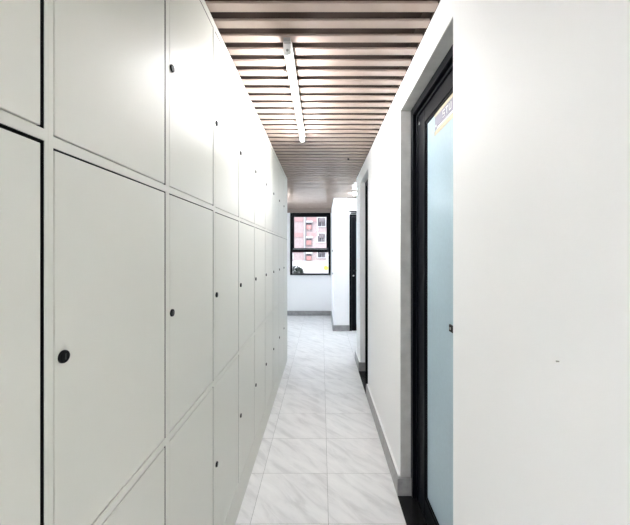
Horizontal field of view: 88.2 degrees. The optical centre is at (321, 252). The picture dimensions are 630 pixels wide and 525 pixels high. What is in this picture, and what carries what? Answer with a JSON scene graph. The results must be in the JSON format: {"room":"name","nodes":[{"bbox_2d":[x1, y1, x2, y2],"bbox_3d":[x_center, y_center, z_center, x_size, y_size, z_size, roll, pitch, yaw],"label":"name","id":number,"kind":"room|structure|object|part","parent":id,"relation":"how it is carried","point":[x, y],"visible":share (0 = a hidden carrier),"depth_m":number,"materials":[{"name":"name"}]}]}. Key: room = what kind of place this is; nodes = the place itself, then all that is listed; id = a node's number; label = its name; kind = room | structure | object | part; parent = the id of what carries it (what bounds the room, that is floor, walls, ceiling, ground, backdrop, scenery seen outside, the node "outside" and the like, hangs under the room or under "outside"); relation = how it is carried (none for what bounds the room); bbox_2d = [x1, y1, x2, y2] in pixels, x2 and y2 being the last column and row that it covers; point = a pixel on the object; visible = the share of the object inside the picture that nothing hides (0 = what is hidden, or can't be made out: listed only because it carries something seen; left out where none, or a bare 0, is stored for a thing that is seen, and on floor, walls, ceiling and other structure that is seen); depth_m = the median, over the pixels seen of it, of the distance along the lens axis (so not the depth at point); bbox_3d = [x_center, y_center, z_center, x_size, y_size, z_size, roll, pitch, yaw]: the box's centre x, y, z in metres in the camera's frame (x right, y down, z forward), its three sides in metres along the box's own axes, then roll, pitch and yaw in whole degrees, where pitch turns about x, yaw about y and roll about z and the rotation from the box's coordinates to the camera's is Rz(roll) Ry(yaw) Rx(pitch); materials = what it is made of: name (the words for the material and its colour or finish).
{"room":"locker corridor","nodes":[
{"label":"locker corridor","id":0,"kind":"room"},
{"bbox_2d":[287,213,330,310],"bbox_3d":[1.125,0.160,7.155,4.150,2.420,0.150,0,0,0],"label":"wall","id":1,"kind":"structure","parent":0,"point":[304,292],"depth_m":7.08,"materials":[{"name":"white paint"}]},
{"bbox_2d":[287,311,329,315],"bbox_3d":[-0.378,1.320,7.070,1.145,0.100,0.020,0,0,0],"label":"baseboard","id":2,"kind":"structure","parent":1,"relation":"attached to","point":[289,313],"depth_m":7.06,"materials":[{"name":"grey stone"}]},
{"bbox_2d":[287,209,330,212],"bbox_3d":[-0.367,-0.957,7.070,1.165,0.186,0.020,0,0,0],"label":"trim","id":3,"kind":"structure","parent":1,"relation":"attached to","point":[288,210],"depth_m":7.06,"materials":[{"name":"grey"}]},
{"bbox_2d":[290,213,329,274],"bbox_3d":[-0.242,-0.185,7.091,0.875,1.350,0.098,0,0,0],"label":"window","id":4,"kind":"structure","parent":1,"relation":"in","point":[292,215],"depth_m":7.05,"materials":[{"name":"black metal"}]},
{"bbox_3d":[-0.242,-0.435,7.088,0.783,0.758,0.065,0,0,0],"label":"sash","id":5,"kind":"part","parent":4,"relation":"part of","materials":[{"name":"black metal"}]},
{"bbox_2d":[235,316,405,524],"bbox_3d":[1.125,1.420,1.365,4.350,0.100,11.730,0,0,0],"label":"floor","id":6,"kind":"structure","parent":0,"point":[320,460],"depth_m":2.27,"materials":[{"name":"tile"}]},
{"bbox_2d":[0,0,47,524],"bbox_3d":[-0.657,0.216,0.116,0.455,2.307,0.803,0,0,0],"label":"locker","id":7,"kind":"object","parent":6,"relation":"on","point":[23,23],"visible":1,"depth_m":0.48,"materials":[{"name":"white metal"}]},
{"bbox_3d":[-0.445,-0.549,0.316,0.020,0.704,0.376,0,0,0],"label":"door","id":8,"kind":"part","parent":7,"relation":"part of","materials":[{"name":"white"}]},
{"bbox_3d":[-0.445,0.172,0.316,0.020,0.685,0.376,0,0,0],"label":"door","id":9,"kind":"part","parent":7,"relation":"part of","materials":[{"name":"white"}]},
{"bbox_2d":[48,0,213,524],"bbox_3d":[-0.657,0.216,0.918,0.455,2.307,0.803,0,0,0],"label":"locker","id":10,"kind":"object","parent":6,"relation":"on","point":[131,82],"visible":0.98,"depth_m":0.73,"materials":[{"name":"white metal"}]},
{"bbox_3d":[-0.445,-0.547,0.717,0.020,0.712,0.374,0,0,0],"label":"door","id":11,"kind":"part","parent":10,"relation":"part of","materials":[{"name":"white"}]},
{"bbox_3d":[-0.445,0.174,0.717,0.020,0.682,0.374,0,0,0],"label":"door","id":12,"kind":"part","parent":10,"relation":"part of","materials":[{"name":"white"}]},
{"bbox_3d":[-0.445,0.877,0.717,0.020,0.670,0.374,0,0,0],"label":"door","id":13,"kind":"part","parent":10,"relation":"part of","materials":[{"name":"white metal"}]},
{"bbox_3d":[-0.445,-0.547,1.118,0.020,0.712,0.374,0,0,0],"label":"door","id":14,"kind":"part","parent":10,"relation":"part of","materials":[{"name":"white"}]},
{"bbox_3d":[-0.445,0.174,1.118,0.020,0.682,0.374,0,0,0],"label":"door","id":15,"kind":"part","parent":10,"relation":"part of","materials":[{"name":"white"}]},
{"bbox_3d":[-0.445,0.877,1.118,0.020,0.670,0.374,0,0,0],"label":"door","id":16,"kind":"part","parent":10,"relation":"part of","materials":[{"name":"white metal"}]},
{"bbox_2d":[214,22,254,524],"bbox_3d":[-0.657,0.216,1.722,0.455,2.307,0.803,0,0,0],"label":"locker","id":17,"kind":"object","parent":6,"relation":"on","point":[234,111],"visible":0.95,"depth_m":1.59,"materials":[{"name":"white metal"}]},
{"bbox_3d":[-0.445,-0.546,1.520,0.020,0.716,0.374,0,0,0],"label":"door","id":18,"kind":"part","parent":17,"relation":"part of","materials":[{"name":"white"}]},
{"bbox_3d":[-0.445,0.176,1.520,0.020,0.678,0.374,0,0,0],"label":"door","id":19,"kind":"part","parent":17,"relation":"part of","materials":[{"name":"white metal"}]},
{"bbox_3d":[-0.445,0.877,1.520,0.020,0.670,0.374,0,0,0],"label":"door","id":20,"kind":"part","parent":17,"relation":"part of","materials":[{"name":"white metal"}]},
{"bbox_3d":[-0.445,-0.546,1.921,0.020,0.716,0.374,0,0,0],"label":"door","id":21,"kind":"part","parent":17,"relation":"part of","materials":[{"name":"white"}]},
{"bbox_3d":[-0.445,0.176,1.921,0.020,0.678,0.374,0,0,0],"label":"door","id":22,"kind":"part","parent":17,"relation":"part of","materials":[{"name":"white metal"}]},
{"bbox_3d":[-0.445,0.877,1.921,0.020,0.670,0.374,0,0,0],"label":"door","id":23,"kind":"part","parent":17,"relation":"part of","materials":[{"name":"white"}]},
{"bbox_2d":[255,110,272,459],"bbox_3d":[-0.657,0.216,2.525,0.455,2.307,0.803,0,0,0],"label":"locker","id":24,"kind":"object","parent":6,"relation":"on","point":[263,147],"visible":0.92,"depth_m":2.44,"materials":[{"name":"white metal"}]},
{"bbox_3d":[-0.445,-0.546,2.323,0.020,0.716,0.374,0,0,0],"label":"door","id":25,"kind":"part","parent":24,"relation":"part of","materials":[{"name":"white"}]},
{"bbox_3d":[-0.445,0.176,2.323,0.020,0.678,0.374,0,0,0],"label":"door","id":26,"kind":"part","parent":24,"relation":"part of","materials":[{"name":"white metal"}]},
{"bbox_3d":[-0.445,0.877,2.323,0.020,0.670,0.374,0,0,0],"label":"door","id":27,"kind":"part","parent":24,"relation":"part of","materials":[{"name":"white"}]},
{"bbox_3d":[-0.445,-0.546,2.724,0.020,0.716,0.374,0,0,0],"label":"door","id":28,"kind":"part","parent":24,"relation":"part of","materials":[{"name":"white"}]},
{"bbox_3d":[-0.445,0.176,2.724,0.020,0.678,0.374,0,0,0],"label":"door","id":29,"kind":"part","parent":24,"relation":"part of","materials":[{"name":"white metal"}]},
{"bbox_3d":[-0.445,0.877,2.724,0.020,0.670,0.374,0,0,0],"label":"door","id":30,"kind":"part","parent":24,"relation":"part of","materials":[{"name":"white"}]},
{"bbox_2d":[273,149,283,403],"bbox_3d":[-0.657,0.216,3.328,0.455,2.307,0.803,0,0,0],"label":"locker","id":31,"kind":"object","parent":6,"relation":"on","point":[278,173],"visible":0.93,"depth_m":3.29,"materials":[{"name":"white metal"}]},
{"bbox_3d":[-0.445,-0.546,3.126,0.020,0.716,0.374,0,0,0],"label":"door","id":32,"kind":"part","parent":31,"relation":"part of","materials":[{"name":"white"}]},
{"bbox_3d":[-0.445,0.176,3.126,0.020,0.678,0.374,0,0,0],"label":"door","id":33,"kind":"part","parent":31,"relation":"part of","materials":[{"name":"white metal"}]},
{"bbox_3d":[-0.445,0.877,3.126,0.020,0.670,0.374,0,0,0],"label":"door","id":34,"kind":"part","parent":31,"relation":"part of","materials":[{"name":"white"}]},
{"bbox_3d":[-0.445,-0.546,3.527,0.020,0.716,0.374,0,0,0],"label":"door","id":35,"kind":"part","parent":31,"relation":"part of","materials":[{"name":"white"}]},
{"bbox_3d":[-0.445,0.176,3.527,0.020,0.678,0.374,0,0,0],"label":"door","id":36,"kind":"part","parent":31,"relation":"part of","materials":[{"name":"white metal"}]},
{"bbox_3d":[-0.445,0.877,3.527,0.020,0.670,0.374,0,0,0],"label":"door","id":37,"kind":"part","parent":31,"relation":"part of","materials":[{"name":"white"}]},
{"bbox_2d":[284,173,286,368],"bbox_3d":[-0.657,0.216,3.930,0.455,2.307,0.401,0,0,0],"label":"locker","id":38,"kind":"object","parent":6,"relation":"on","point":[285,177],"visible":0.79,"depth_m":3.93,"materials":[{"name":"white metal"}]},
{"bbox_3d":[-0.445,-0.546,3.929,0.020,0.716,0.374,0,0,0],"label":"door","id":39,"kind":"part","parent":38,"relation":"part of","materials":[{"name":"white"}]},
{"bbox_3d":[-0.445,0.176,3.929,0.020,0.678,0.374,0,0,0],"label":"door","id":40,"kind":"part","parent":38,"relation":"part of","materials":[{"name":"white metal"}]},
{"bbox_3d":[-0.445,0.877,3.929,0.020,0.670,0.374,0,0,0],"label":"door","id":41,"kind":"part","parent":38,"relation":"part of","materials":[{"name":"white"}]},
{"bbox_2d":[205,0,439,208],"bbox_3d":[1.125,-1.048,1.365,4.350,0.205,11.730,0,0,0],"label":"ceiling","id":42,"kind":"structure","parent":0,"point":[352,58],"depth_m":1.75,"materials":[{"name":"brown wood"}]},
{"bbox_2d":[283,37,304,141],"bbox_3d":[-0.152,-0.913,2.014,0.040,0.064,1.177,0,0,0],"label":"ceiling lamp","id":43,"kind":"object","parent":42,"relation":"attached to","point":[288,53],"visible":1,"depth_m":1.71,"materials":[{"name":"white plastic"}]},
{"bbox_2d":[331,198,356,324],"bbox_3d":[1.708,0.160,6.380,2.985,2.420,1.400,0,0,0],"label":"wall pillar","id":44,"kind":"structure","parent":0,"point":[340,209],"depth_m":5.68,"materials":[{"name":"white paint"}]},
{"bbox_2d":[330,311,349,330],"bbox_3d":[1.698,1.320,6.360,3.005,0.100,1.400,0,0,0],"label":"baseboard","id":45,"kind":"structure","parent":44,"relation":"attached to","point":[334,327],"depth_m":5.66,"materials":[{"name":"grey stone"}]},
{"bbox_2d":[349,214,356,330],"bbox_3d":[0.914,0.352,5.680,0.852,2.035,0.120,0,0,0],"label":"door","id":46,"kind":"structure","parent":44,"relation":"attached to","point":[352,217],"depth_m":5.68,"materials":[{"name":"black metal"}]},
{"bbox_3d":[0.914,0.357,5.698,0.616,1.805,0.008,0,0,0],"label":"glass pane","id":47,"kind":"part","parent":46,"relation":"part of","materials":[{"name":"grey glass"}]},
{"bbox_2d":[357,0,629,524],"bbox_3d":[1.823,0.160,-0.125,2.753,2.420,8.550,0,0,0],"label":"wall","id":48,"kind":"structure","parent":0,"point":[541,88],"depth_m":0.71,"materials":[{"name":"white paint"}]},
{"bbox_2d":[359,371,367,393],"bbox_3d":[0.523,1.368,3.435,0.193,0.004,0.610,0,0,0],"label":"threshold","id":49,"kind":"object","parent":48,"relation":"attached to","point":[363,374],"depth_m":3.52,"materials":[{"name":"black stone"}]},
{"bbox_2d":[365,179,367,371],"bbox_3d":[0.552,0.281,3.445,0.095,2.171,0.630,0,0,0],"label":"door","id":50,"kind":"structure","parent":48,"relation":"in","point":[366,183],"depth_m":3.71,"materials":[{"name":"black metal"}]},
{"bbox_2d":[355,351,410,495],"bbox_3d":[1.813,1.320,-0.115,2.773,0.100,8.570,0,0,0],"label":"baseboard","id":51,"kind":"structure","parent":48,"relation":"attached to","point":[402,485],"depth_m":2.07,"materials":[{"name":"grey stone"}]},
{"bbox_2d":[398,496,426,524],"bbox_3d":[0.523,1.368,1.464,0.193,0.004,0.720,0,0,0],"label":"threshold","id":52,"kind":"object","parent":48,"relation":"attached to","point":[411,509],"depth_m":1.71,"materials":[{"name":"black stone"}]},
{"bbox_2d":[400,17,452,524],"bbox_3d":[0.524,0.281,1.474,0.152,2.171,0.740,0,0,0],"label":"door","id":53,"kind":"structure","parent":48,"relation":"in","point":[426,116],"depth_m":1.61,"materials":[{"name":"black metal"}]},
{"bbox_3d":[0.545,0.296,1.462,0.008,1.927,0.413,0,0,0],"label":"glass pane","id":54,"kind":"part","parent":53,"relation":"part of","materials":[{"name":"glass"}]},
{"label":"outside","id":55,"kind":"structure","parent":0,"visible":0},
{"bbox_2d":[293,261,327,270],"bbox_3d":[0.000,1.770,58.640,120.000,0.200,102.720,0,0,0],"label":"ground","id":56,"kind":"structure","parent":55,"point":[295,263],"depth_m":49.35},
{"bbox_2d":[293,266,303,272],"bbox_3d":[-0.982,1.062,11.403,0.772,1.222,0.737,0,0,0],"label":"shrub","id":57,"kind":"object","parent":56,"relation":"on","point":[297,269],"visible":0.09,"depth_m":11.27,"materials":[{"name":"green plant"}]},
{"bbox_2d":[293,217,327,260],"bbox_3d":[-2.000,-13.380,70.470,48.000,30.500,13.060,0,0,0],"label":"apartment building","id":58,"kind":"structure","parent":56,"relation":"on","point":[309,232],"depth_m":64.99,"materials":[{"name":"pink tile"}]},
{"bbox_2d":[302,265,327,272],"bbox_3d":[1.115,1.058,12.045,3.710,1.225,0.090,0,0,0],"label":"hoarding","id":59,"kind":"object","parent":56,"relation":"on","point":[306,268],"visible":0.09,"depth_m":12.00,"materials":[{"name":"grey"}]}
]}

